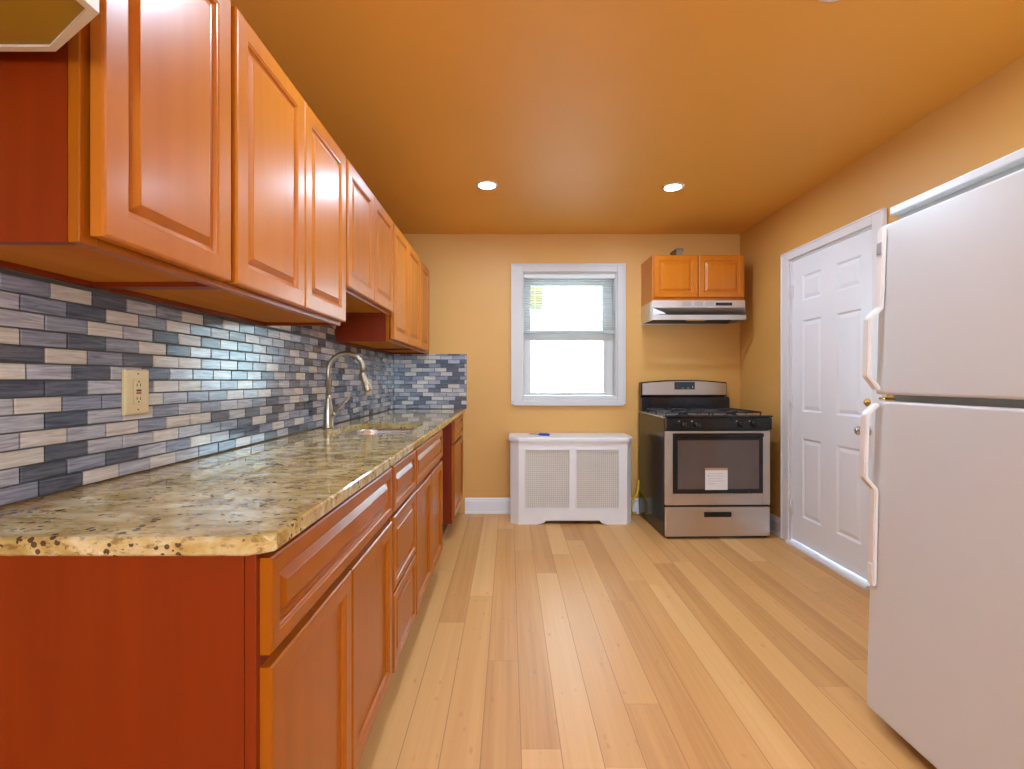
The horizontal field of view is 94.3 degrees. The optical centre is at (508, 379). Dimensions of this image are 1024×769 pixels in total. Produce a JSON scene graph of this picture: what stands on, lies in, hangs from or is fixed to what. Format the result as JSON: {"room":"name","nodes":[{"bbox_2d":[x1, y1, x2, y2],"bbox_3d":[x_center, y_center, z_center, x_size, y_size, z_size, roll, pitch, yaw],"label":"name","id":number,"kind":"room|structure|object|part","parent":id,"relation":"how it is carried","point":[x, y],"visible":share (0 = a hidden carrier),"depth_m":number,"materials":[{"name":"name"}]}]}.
{"room":"kitchen","nodes":[
{"label":"kitchen","id":0,"kind":"room"},
{"bbox_2d":[2,268,388,464],"bbox_3d":[-1.093,-0.057,1.008,0.150,2.447,6.717,0,0,0],"label":"wall","id":1,"kind":"structure","parent":0,"point":[2,268],"depth_m":1.40,"materials":[{"name":"tile"}]},
{"bbox_2d":[0,0,98,51],"bbox_3d":[-0.794,-0.591,0.359,0.446,0.160,0.759,0,0,0],"label":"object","id":2,"kind":"object","parent":1,"relation":"attached to","point":[25,25],"visible":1,"depth_m":0.68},
{"bbox_2d":[0,0,230,287],"bbox_3d":[-0.844,-0.579,0.965,0.348,0.709,0.386,0,0,0],"label":"upper cabinet","id":3,"kind":"object","parent":1,"relation":"attached to","point":[115,141],"visible":0.98,"depth_m":0.86,"materials":[{"name":"brown wood"}]},
{"bbox_3d":[-0.859,-0.242,0.965,0.282,0.012,0.354,0,0,0],"label":"panel","id":4,"kind":"part","parent":3,"relation":"part of","materials":[{"name":"brown wood"}]},
{"bbox_3d":[-0.708,-0.579,0.965,0.020,0.709,0.386,0,0,0],"label":"frame","id":5,"kind":"part","parent":3,"relation":"part of","materials":[{"name":"orange wood"}]},
{"bbox_3d":[-0.681,-0.580,0.967,0.022,0.683,0.364,0,0,0],"label":"door","id":6,"kind":"part","parent":3,"relation":"part of","materials":[{"name":"orange wood"}]},
{"bbox_2d":[93,6,345,325],"bbox_3d":[-0.844,-0.579,1.562,0.348,0.709,0.807,0,0,0],"label":"upper cabinet","id":7,"kind":"object","parent":1,"relation":"attached to","point":[288,173],"visible":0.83,"depth_m":1.41,"materials":[{"name":"brown wood"}]},
{"bbox_3d":[-0.859,-0.242,1.562,0.282,0.012,0.775,0,0,0],"label":"panel","id":8,"kind":"part","parent":7,"relation":"part of","materials":[{"name":"brown wood"}]},
{"bbox_3d":[-0.681,-0.580,1.365,0.022,0.683,0.391,0,0,0],"label":"door","id":9,"kind":"part","parent":7,"relation":"part of","materials":[{"name":"orange wood"}]},
{"bbox_3d":[-0.708,-0.579,1.562,0.020,0.709,0.807,0,0,0],"label":"frame","id":10,"kind":"part","parent":7,"relation":"part of","materials":[{"name":"orange wood"}]},
{"bbox_3d":[-0.681,-0.580,1.760,0.022,0.683,0.391,0,0,0],"label":"door","id":11,"kind":"part","parent":7,"relation":"part of","materials":[{"name":"orange wood"}]},
{"bbox_2d":[0,268,466,506],"bbox_3d":[-0.694,-0.062,2.233,0.646,0.631,3.866,0,0,0],"label":"tile backsplash","id":12,"kind":"structure","parent":1,"relation":"attached to","point":[217,384],"depth_m":1.34,"materials":[{"name":"grey tile"}]},
{"bbox_2d":[122,369,148,414],"bbox_3d":[-0.999,0.032,1.276,0.014,0.121,0.083,0,0,0],"label":"wall outlet","id":13,"kind":"object","parent":12,"relation":"attached to","point":[135,382],"visible":1,"depth_m":1.26,"materials":[{"name":"beige plastic"}]},
{"bbox_2d":[133,379,142,404],"bbox_3d":[-0.995,0.032,1.276,0.002,0.068,0.033,0,0,0],"label":"receptacle","id":14,"kind":"object","parent":13,"relation":"attached to","point":[137,383],"depth_m":1.27,"materials":[{"name":"beige plastic"}]},
{"bbox_2d":[365,379,371,395],"bbox_3d":[-1.000,0.052,3.390,0.013,0.120,0.120,0,0,0],"label":"wall outlet","id":15,"kind":"object","parent":12,"relation":"attached to","point":[369,393],"visible":0.6,"depth_m":3.40,"materials":[{"name":"beige plastic"}]},
{"bbox_2d":[346,159,392,314],"bbox_3d":[-0.844,-0.655,2.366,0.348,0.555,0.799,0,0,0],"label":"upper cabinet","id":16,"kind":"object","parent":1,"relation":"attached to","point":[369,228],"visible":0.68,"depth_m":2.27,"materials":[{"name":"brown wood"}]},
{"bbox_3d":[-0.681,-0.656,2.172,0.022,0.529,0.384,0,0,0],"label":"door","id":17,"kind":"part","parent":16,"relation":"part of","materials":[{"name":"orange wood"}]},
{"bbox_3d":[-0.859,-0.396,2.366,0.282,0.012,0.767,0,0,0],"label":"panel","id":18,"kind":"part","parent":16,"relation":"part of","materials":[{"name":"brown wood"}]},
{"bbox_3d":[-0.708,-0.655,2.366,0.020,0.555,0.799,0,0,0],"label":"frame","id":19,"kind":"part","parent":16,"relation":"part of","materials":[{"name":"orange wood"}]},
{"bbox_3d":[-0.681,-0.656,2.562,0.022,0.529,0.387,0,0,0],"label":"door","id":20,"kind":"part","parent":16,"relation":"part of","materials":[{"name":"orange wood"}]},
{"bbox_2d":[335,222,419,349],"bbox_3d":[-0.844,-0.579,3.179,0.348,0.709,0.825,0,0,0],"label":"upper cabinet","id":21,"kind":"object","parent":1,"relation":"attached to","point":[400,329],"visible":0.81,"depth_m":2.97,"materials":[{"name":"brown wood"}]},
{"bbox_3d":[-0.859,-0.242,3.179,0.282,0.012,0.793,0,0,0],"label":"panel","id":22,"kind":"part","parent":21,"relation":"part of","materials":[{"name":"brown wood"}]},
{"bbox_3d":[-0.681,-0.580,2.976,0.022,0.683,0.400,0,0,0],"label":"door","id":23,"kind":"part","parent":21,"relation":"part of","materials":[{"name":"orange wood"}]},
{"bbox_3d":[-0.708,-0.579,3.179,0.020,0.709,0.825,0,0,0],"label":"frame","id":24,"kind":"part","parent":21,"relation":"part of","materials":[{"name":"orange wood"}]},
{"bbox_3d":[-0.681,-0.580,3.382,0.022,0.683,0.403,0,0,0],"label":"door","id":25,"kind":"part","parent":21,"relation":"part of","materials":[{"name":"orange wood"}]},
{"bbox_2d":[375,259,428,353],"bbox_3d":[-0.844,-0.579,3.872,0.348,0.709,0.557,0,0,0],"label":"upper cabinet","id":26,"kind":"object","parent":1,"relation":"attached to","point":[424,272],"visible":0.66,"depth_m":3.78,"materials":[{"name":"brown wood"}]},
{"bbox_3d":[-0.859,-0.242,3.872,0.282,0.012,0.525,0,0,0],"label":"panel","id":27,"kind":"part","parent":26,"relation":"part of","materials":[{"name":"brown wood"}]},
{"bbox_3d":[-0.708,-0.579,3.872,0.020,0.709,0.557,0,0,0],"label":"frame","id":28,"kind":"part","parent":26,"relation":"part of","materials":[{"name":"orange wood"}]},
{"bbox_3d":[-0.681,-0.580,3.799,0.022,0.683,0.392,0,0,0],"label":"door","id":29,"kind":"part","parent":26,"relation":"part of","materials":[{"name":"orange wood"}]},
{"bbox_2d":[403,234,739,512],"bbox_3d":[0.504,-0.057,4.267,3.044,2.447,0.200,0,0,0],"label":"wall","id":30,"kind":"structure","parent":0,"point":[470,274],"depth_m":4.17,"materials":[{"name":"orange paint"}]},
{"bbox_2d":[465,498,509,513],"bbox_3d":[-0.178,1.099,4.156,0.413,0.135,0.022,0,0,0],"label":"baseboard","id":31,"kind":"structure","parent":30,"relation":"attached to","point":[472,505],"depth_m":4.15,"materials":[{"name":"white paint"}]},
{"bbox_2d":[511,264,625,405],"bbox_3d":[0.518,-0.398,4.247,1.000,1.241,0.220,0,0,0],"label":"window","id":32,"kind":"structure","parent":30,"relation":"in","point":[614,345],"depth_m":4.15,"materials":[{"name":"paint"}]},
{"bbox_3d":[0.532,-0.642,4.302,0.801,0.578,0.030,0,0,0],"label":"sash","id":33,"kind":"part","parent":32,"relation":"part of","materials":[{"name":"paint"}]},
{"bbox_3d":[0.518,0.203,4.152,1.000,0.041,0.030,0,0,0],"label":"sill","id":34,"kind":"part","parent":32,"relation":"part of","materials":[{"name":"paint"}]},
{"bbox_3d":[0.532,-0.139,4.263,0.801,0.552,0.038,0,0,0],"label":"sash","id":35,"kind":"part","parent":32,"relation":"part of","materials":[{"name":"paint"}]},
{"bbox_2d":[524,274,614,333],"bbox_3d":[0.532,-0.670,4.196,0.801,0.521,0.033,0,0,0],"label":"window blind","id":36,"kind":"object","parent":32,"relation":"attached to","point":[526,276],"visible":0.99,"depth_m":4.19,"materials":[{"name":"white plastic"}]},
{"bbox_3d":[0.531,-0.423,4.196,0.795,0.026,0.026,0,0,0],"label":"rail","id":37,"kind":"part","parent":36,"relation":"part of","materials":[{"name":"grey plastic"}]},
{"bbox_2d":[631,498,638,513],"bbox_3d":[1.069,1.099,4.156,0.138,0.135,0.022,0,0,0],"label":"baseboard","id":38,"kind":"structure","parent":30,"relation":"attached to","point":[635,508],"depth_m":4.15,"materials":[{"name":"white paint"}]},
{"bbox_2d":[641,255,743,306],"bbox_3d":[1.533,-0.828,3.998,0.746,0.370,0.336,0,0,0],"label":"upper cabinet","id":39,"kind":"object","parent":30,"relation":"attached to","point":[663,277],"visible":0.94,"depth_m":3.83,"materials":[{"name":"brown wood"}]},
{"bbox_3d":[1.348,-0.837,3.840,0.352,0.340,0.020,0,0,0],"label":"door","id":40,"kind":"part","parent":39,"relation":"part of","materials":[{"name":"brown wood"}]},
{"bbox_2d":[670,248,683,254],"bbox_3d":[1.443,-1.066,4.090,0.066,0.104,0.151,0,0,0],"label":"stub","id":41,"kind":"object","parent":39,"relation":"on","point":[678,251],"visible":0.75,"depth_m":4.02,"materials":[{"name":"silver metal"}]},
{"bbox_2d":[641,300,745,324],"bbox_3d":[1.534,-0.564,3.994,0.751,0.158,0.343,0,0,0],"label":"range hood","id":42,"kind":"object","parent":39,"relation":"attached to","point":[655,312],"visible":1,"depth_m":3.84,"materials":[{"name":"white metal"}]},
{"bbox_2d":[716,303,731,305],"bbox_3d":[1.734,-0.613,3.832,0.132,0.024,0.003,0,0,0],"label":"control panel","id":43,"kind":"object","parent":42,"relation":"attached to","point":[717,304],"depth_m":3.83,"materials":[{"name":"black plastic"}]},
{"bbox_3d":[1.716,-0.837,3.840,0.364,0.340,0.020,0,0,0],"label":"door","id":44,"kind":"part","parent":39,"relation":"part of","materials":[{"name":"brown wood"}]},
{"bbox_2d":[231,0,1023,233],"bbox_3d":[0.504,-1.330,1.008,3.344,0.100,6.717,0,0,0],"label":"ceiling","id":45,"kind":"structure","parent":0,"point":[580,113],"depth_m":2.10,"materials":[{"name":"orange paint"}]},
{"bbox_2d":[476,180,497,189],"bbox_3d":[-0.144,-1.276,3.118,0.146,0.006,0.146,0,0,0],"label":"recessed light","id":46,"kind":"object","parent":45,"relation":"in","point":[486,184],"visible":1,"depth_m":3.11,"materials":[{"name":"white paint"}]},
{"bbox_2d":[661,182,684,191],"bbox_3d":[1.087,-1.276,3.150,0.146,0.006,0.146,0,0,0],"label":"recessed light","id":47,"kind":"object","parent":45,"relation":"in","point":[670,187],"visible":1,"depth_m":3.15,"materials":[{"name":"white paint"}]},
{"bbox_2d":[819,0,837,1],"bbox_3d":[1.075,-1.276,1.535,0.146,0.006,0.146,0,0,0],"label":"recessed light","id":48,"kind":"object","parent":45,"relation":"in","point":[819,0],"visible":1,"depth_m":1.60,"materials":[{"name":"white paint"}]},
{"bbox_2d":[356,513,936,768],"bbox_3d":[0.504,1.217,1.008,3.344,0.100,6.717,0,0,0],"label":"floor","id":49,"kind":"structure","parent":0,"point":[549,644],"depth_m":2.00,"materials":[{"name":"brown wood"}]},
{"bbox_2d":[0,467,391,768],"bbox_3d":[-0.702,0.727,1.212,0.608,0.881,0.855,0,0,0],"label":"base cabinet","id":50,"kind":"object","parent":49,"relation":"on","point":[281,658],"visible":0.79,"depth_m":0.79,"materials":[{"name":"brown wood"}]},
{"bbox_2d":[0,409,464,555],"bbox_3d":[-0.702,0.270,2.466,0.632,0.031,3.401,0,0,0],"label":"countertop","id":51,"kind":"structure","parent":50,"relation":"on","point":[252,499],"depth_m":1.01,"materials":[{"name":"stone"}]},
{"bbox_2d":[323,351,372,428],"bbox_3d":[-0.849,0.051,2.500,0.261,0.405,0.056,0,0,0],"label":"faucet","id":52,"kind":"object","parent":51,"relation":"on","point":[328,414],"visible":1,"depth_m":2.49,"materials":[{"name":"silver metal"}]},
{"bbox_3d":[-0.885,0.141,2.489,0.110,0.108,0.026,0,0,12],"label":"lever","id":53,"kind":"part","parent":52,"relation":"part of","materials":[{"name":"silver metal"}]},
{"bbox_2d":[340,429,412,434],"bbox_3d":[-0.689,0.383,2.490,0.421,0.192,0.598,0,0,0],"label":"sink","id":54,"kind":"object","parent":51,"relation":"in","point":[362,431],"visible":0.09,"depth_m":2.77,"materials":[{"name":"silver metal"}]},
{"bbox_3d":[-0.408,0.751,1.002,0.020,0.536,0.410,0,0,0],"label":"door","id":55,"kind":"part","parent":50,"relation":"part of","materials":[{"name":"orange wood"}]},
{"bbox_3d":[-0.428,0.669,1.212,0.020,0.766,0.855,0,0,0],"label":"frame","id":56,"kind":"part","parent":50,"relation":"part of","materials":[{"name":"brown wood"}]},
{"bbox_3d":[-0.408,0.381,1.212,0.020,0.163,0.829,0,0,0],"label":"drawer","id":57,"kind":"part","parent":50,"relation":"part of","materials":[{"name":"orange wood"}]},
{"bbox_3d":[-0.408,0.751,1.419,0.020,0.536,0.413,0,0,0],"label":"door","id":58,"kind":"part","parent":50,"relation":"part of","materials":[{"name":"orange wood"}]},
{"bbox_2d":[388,450,415,672],"bbox_3d":[-0.702,0.727,1.843,0.608,0.881,0.404,0,0,0],"label":"base cabinet","id":59,"kind":"object","parent":49,"relation":"on","point":[403,517],"visible":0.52,"depth_m":1.79,"materials":[{"name":"brown wood"}]},
{"bbox_3d":[-0.408,0.606,1.843,0.020,0.258,0.386,0,0,0],"label":"drawer","id":60,"kind":"part","parent":59,"relation":"part of","materials":[{"name":"orange wood"}]},
{"bbox_3d":[-0.408,0.381,1.843,0.020,0.163,0.386,0,0,0],"label":"drawer","id":61,"kind":"part","parent":59,"relation":"part of","materials":[{"name":"orange wood"}]},
{"bbox_3d":[-0.408,0.883,1.843,0.020,0.272,0.386,0,0,0],"label":"drawer","id":62,"kind":"part","parent":59,"relation":"part of","materials":[{"name":"orange wood"}]},
{"bbox_2d":[413,430,442,614],"bbox_3d":[-0.702,0.727,2.453,0.608,0.881,0.814,0,0,0],"label":"base cabinet","id":63,"kind":"object","parent":49,"relation":"on","point":[429,467],"visible":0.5,"depth_m":2.39,"materials":[{"name":"brown wood"}]},
{"bbox_3d":[-0.408,0.751,2.252,0.020,0.536,0.395,0,0,0],"label":"door","id":64,"kind":"part","parent":63,"relation":"part of","materials":[{"name":"orange wood"}]},
{"bbox_3d":[-0.408,0.381,2.453,0.020,0.163,0.795,0,0,0],"label":"drawer","id":65,"kind":"part","parent":63,"relation":"part of","materials":[{"name":"orange wood"}]},
{"bbox_3d":[-0.408,0.751,2.652,0.020,0.536,0.395,0,0,0],"label":"door","id":66,"kind":"part","parent":63,"relation":"part of","materials":[{"name":"orange wood"}]},
{"bbox_2d":[440,414,462,534],"bbox_3d":[-0.702,0.727,3.810,0.608,0.881,0.680,0,0,0],"label":"base cabinet","id":67,"kind":"object","parent":49,"relation":"on","point":[452,458],"visible":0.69,"depth_m":3.49,"materials":[{"name":"brown wood"}]},
{"bbox_3d":[-0.428,0.669,3.810,0.020,0.766,0.680,0,0,0],"label":"frame","id":68,"kind":"part","parent":67,"relation":"part of","materials":[{"name":"brown wood"}]},
{"bbox_3d":[-0.408,0.381,3.805,0.020,0.163,0.630,0,0,0],"label":"drawer","id":69,"kind":"part","parent":67,"relation":"part of","materials":[{"name":"orange wood"}]},
{"bbox_3d":[-0.408,0.751,3.805,0.020,0.536,0.630,0,0,0],"label":"door","id":70,"kind":"part","parent":67,"relation":"part of","materials":[{"name":"orange wood"}]},
{"bbox_2d":[509,433,632,524],"bbox_3d":[0.505,0.815,3.994,1.014,0.704,0.344,0,0,0],"label":"radiator cover","id":71,"kind":"object","parent":49,"relation":"on","point":[556,476],"visible":1,"depth_m":3.84,"materials":[{"name":"white wood"}]},
{"bbox_2d":[537,433,549,435],"bbox_3d":[0.253,0.453,3.978,0.196,0.022,0.021,0,0,32],"label":"screwdriver","id":72,"kind":"object","parent":71,"relation":"on","point":[541,434],"visible":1,"depth_m":3.94,"materials":[{"name":"blue plastic"}]},
{"bbox_2d":[526,450,568,507],"bbox_3d":[0.310,0.799,3.850,0.380,0.496,0.013,0,0,0],"label":"grille","id":73,"kind":"object","parent":71,"relation":"attached to","point":[547,471],"depth_m":3.85,"materials":[{"name":"white metal"}]},
{"bbox_2d":[577,450,617,507],"bbox_3d":[0.715,0.799,3.850,0.366,0.496,0.013,0,0,0],"label":"grille","id":74,"kind":"object","parent":71,"relation":"attached to","point":[597,470],"depth_m":3.85,"materials":[{"name":"white metal"}]},
{"bbox_2d":[639,380,772,537],"bbox_3d":[1.526,0.583,3.781,0.793,1.168,0.699,0,0,-1],"label":"gas stove","id":75,"kind":"object","parent":49,"relation":"on","point":[704,463],"visible":1,"depth_m":3.49,"materials":[{"name":"metal"}]},
{"bbox_2d":[631,480,638,514],"bbox_3d":[1.090,1.016,4.112,0.093,0.300,0.030,0,0,-11],"label":"gas hose","id":76,"kind":"object","parent":75,"relation":"attached to","point":[637,491],"visible":0.91,"depth_m":4.11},
{"bbox_3d":[1.510,0.202,4.092,0.757,0.130,0.071,0,0,-1],"label":"vent panel","id":77,"kind":"part","parent":75,"relation":"part of","materials":[{"name":"black metal"}]},
{"bbox_3d":[1.271,0.321,3.441,0.052,0.052,0.034,0,0,-1],"label":"knob","id":78,"kind":"part","parent":75,"relation":"part of","materials":[{"name":"black plastic"}]},
{"bbox_3d":[1.498,0.067,4.058,0.721,0.116,0.012,0,0,-1],"label":"steel panel","id":79,"kind":"part","parent":75,"relation":"part of","materials":[{"name":"beige"}]},
{"bbox_2d":[642,411,750,417],"bbox_3d":[1.526,0.273,3.786,0.780,0.016,0.539,0,0,-1],"label":"cooktop","id":80,"kind":"object","parent":75,"relation":"in","point":[650,414],"depth_m":3.76,"materials":[{"name":"black metal"}]},
{"bbox_3d":[1.367,0.321,3.444,0.052,0.052,0.034,0,0,-1],"label":"knob","id":81,"kind":"part","parent":75,"relation":"part of","materials":[{"name":"black plastic"}]},
{"bbox_2d":[708,473,722,483],"bbox_3d":[1.517,0.722,3.480,0.124,0.074,0.001,0,0,-2],"label":"print","id":82,"kind":"object","parent":75,"relation":"attached to","point":[715,473],"depth_m":3.48},
{"bbox_3d":[1.533,0.646,3.497,0.777,0.543,0.024,0,0,-1],"label":"oven door","id":83,"kind":"part","parent":75,"relation":"part of","materials":[{"name":"silver metal"}]},
{"bbox_3d":[1.533,1.155,3.503,0.741,0.012,0.012,0,0,-1],"label":"kick plate","id":84,"kind":"part","parent":75,"relation":"part of","materials":[{"name":"black metal"}]},
{"bbox_3d":[1.533,1.040,3.497,0.777,0.216,0.024,0,0,-1],"label":"drawer","id":85,"kind":"part","parent":75,"relation":"part of","materials":[{"name":"silver metal"}]},
{"bbox_3d":[1.531,0.986,3.482,0.202,0.038,0.006,0,0,-1],"label":"handle","id":86,"kind":"part","parent":75,"relation":"part of","materials":[{"name":"black plastic"}]},
{"bbox_3d":[1.536,0.321,3.489,0.779,0.092,0.052,0,0,-1],"label":"control panel","id":87,"kind":"part","parent":75,"relation":"part of","materials":[{"name":"black metal"}]},
{"bbox_3d":[1.534,0.405,3.469,0.657,0.033,0.024,0,0,-1],"label":"handle","id":88,"kind":"part","parent":75,"relation":"part of","materials":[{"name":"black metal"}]},
{"bbox_3d":[1.696,0.321,3.452,0.052,0.052,0.034,0,0,-1],"label":"knob","id":89,"kind":"part","parent":75,"relation":"part of","materials":[{"name":"black plastic"}]},
{"bbox_3d":[1.791,0.321,3.455,0.052,0.052,0.034,0,0,-1],"label":"knob","id":90,"kind":"part","parent":75,"relation":"part of","materials":[{"name":"black plastic"}]},
{"bbox_2d":[859,148,1023,768],"bbox_3d":[1.573,0.295,1.266,0.755,1.757,0.741,2,0,0],"label":"refrigerator","id":91,"kind":"object","parent":49,"relation":"on","point":[945,564],"visible":1,"depth_m":1.35,"materials":[{"name":"white metal"}]},
{"bbox_3d":[1.219,0.385,1.610,0.053,0.615,0.028,2,0,0],"label":"handle","id":92,"kind":"part","parent":91,"relation":"part of","materials":[{"name":"beige plastic"}]},
{"bbox_3d":[1.238,-0.238,1.610,0.053,0.544,0.028,2,0,0],"label":"handle","id":93,"kind":"part","parent":91,"relation":"part of","materials":[{"name":"beige plastic"}]},
{"bbox_3d":[1.270,0.596,1.266,0.057,1.049,0.741,2,0,0],"label":"fridge door","id":94,"kind":"part","parent":91,"relation":"part of","materials":[{"name":"white metal"}]},
{"bbox_3d":[1.295,-0.238,1.266,0.057,0.576,0.741,2,0,0],"label":"freezer door","id":95,"kind":"part","parent":91,"relation":"part of","materials":[{"name":"white metal"}]},
{"bbox_3d":[1.327,-0.577,1.266,0.042,0.028,0.733,2,0,0],"label":"trim","id":96,"kind":"part","parent":91,"relation":"part of","materials":[{"name":"white ceramic"}]},
{"bbox_2d":[740,55,1023,517],"bbox_3d":[2.101,-0.057,1.008,0.150,2.447,6.717,0,0,0],"label":"wall","id":97,"kind":"structure","parent":0,"point":[983,125],"depth_m":2.76,"materials":[{"name":"orange paint"}]},
{"bbox_2d":[770,513,779,537],"bbox_3d":[2.015,1.099,3.840,0.022,0.135,0.655,0,0,0],"label":"baseboard","id":98,"kind":"structure","parent":97,"relation":"attached to","point":[774,520],"depth_m":3.59,"materials":[{"name":"white paint"}]},
{"bbox_2d":[785,540,869,589],"bbox_3d":[2.074,1.156,3.026,0.185,0.022,0.767,0,0,0],"label":"trim","id":99,"kind":"structure","parent":97,"relation":"attached to","point":[821,559],"depth_m":2.95,"materials":[{"name":"white paint"}]},
{"bbox_2d":[790,229,871,579],"bbox_3d":[2.018,0.145,3.029,0.105,1.985,0.771,0,0,0],"label":"door","id":100,"kind":"structure","parent":97,"relation":"in","point":[831,287],"depth_m":2.98,"materials":[{"name":"white paint"}]},
{"bbox_3d":[1.999,0.287,2.690,0.066,0.062,0.062,0,0,0],"label":"knob","id":101,"kind":"part","parent":100,"relation":"part of","materials":[{"name":"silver metal"}]},
{"bbox_2d":[780,208,886,539],"bbox_3d":[2.083,0.122,3.026,0.165,2.090,0.963,0,0,0],"label":"trim","id":102,"kind":"structure","parent":97,"relation":"attached to","point":[874,221],"depth_m":3.42,"materials":[{"name":"white paint"}]},
{"label":"outside","id":103,"kind":"structure","parent":0,"visible":0},
{"bbox_3d":[1.000,2.217,10.209,14.000,0.100,11.583,0,0,0],"label":"ground","id":104,"kind":"structure","parent":103,"visible":0},
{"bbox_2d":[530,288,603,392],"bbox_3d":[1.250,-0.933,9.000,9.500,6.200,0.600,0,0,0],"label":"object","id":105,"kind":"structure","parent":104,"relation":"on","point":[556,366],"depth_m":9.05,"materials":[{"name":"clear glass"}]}
]}

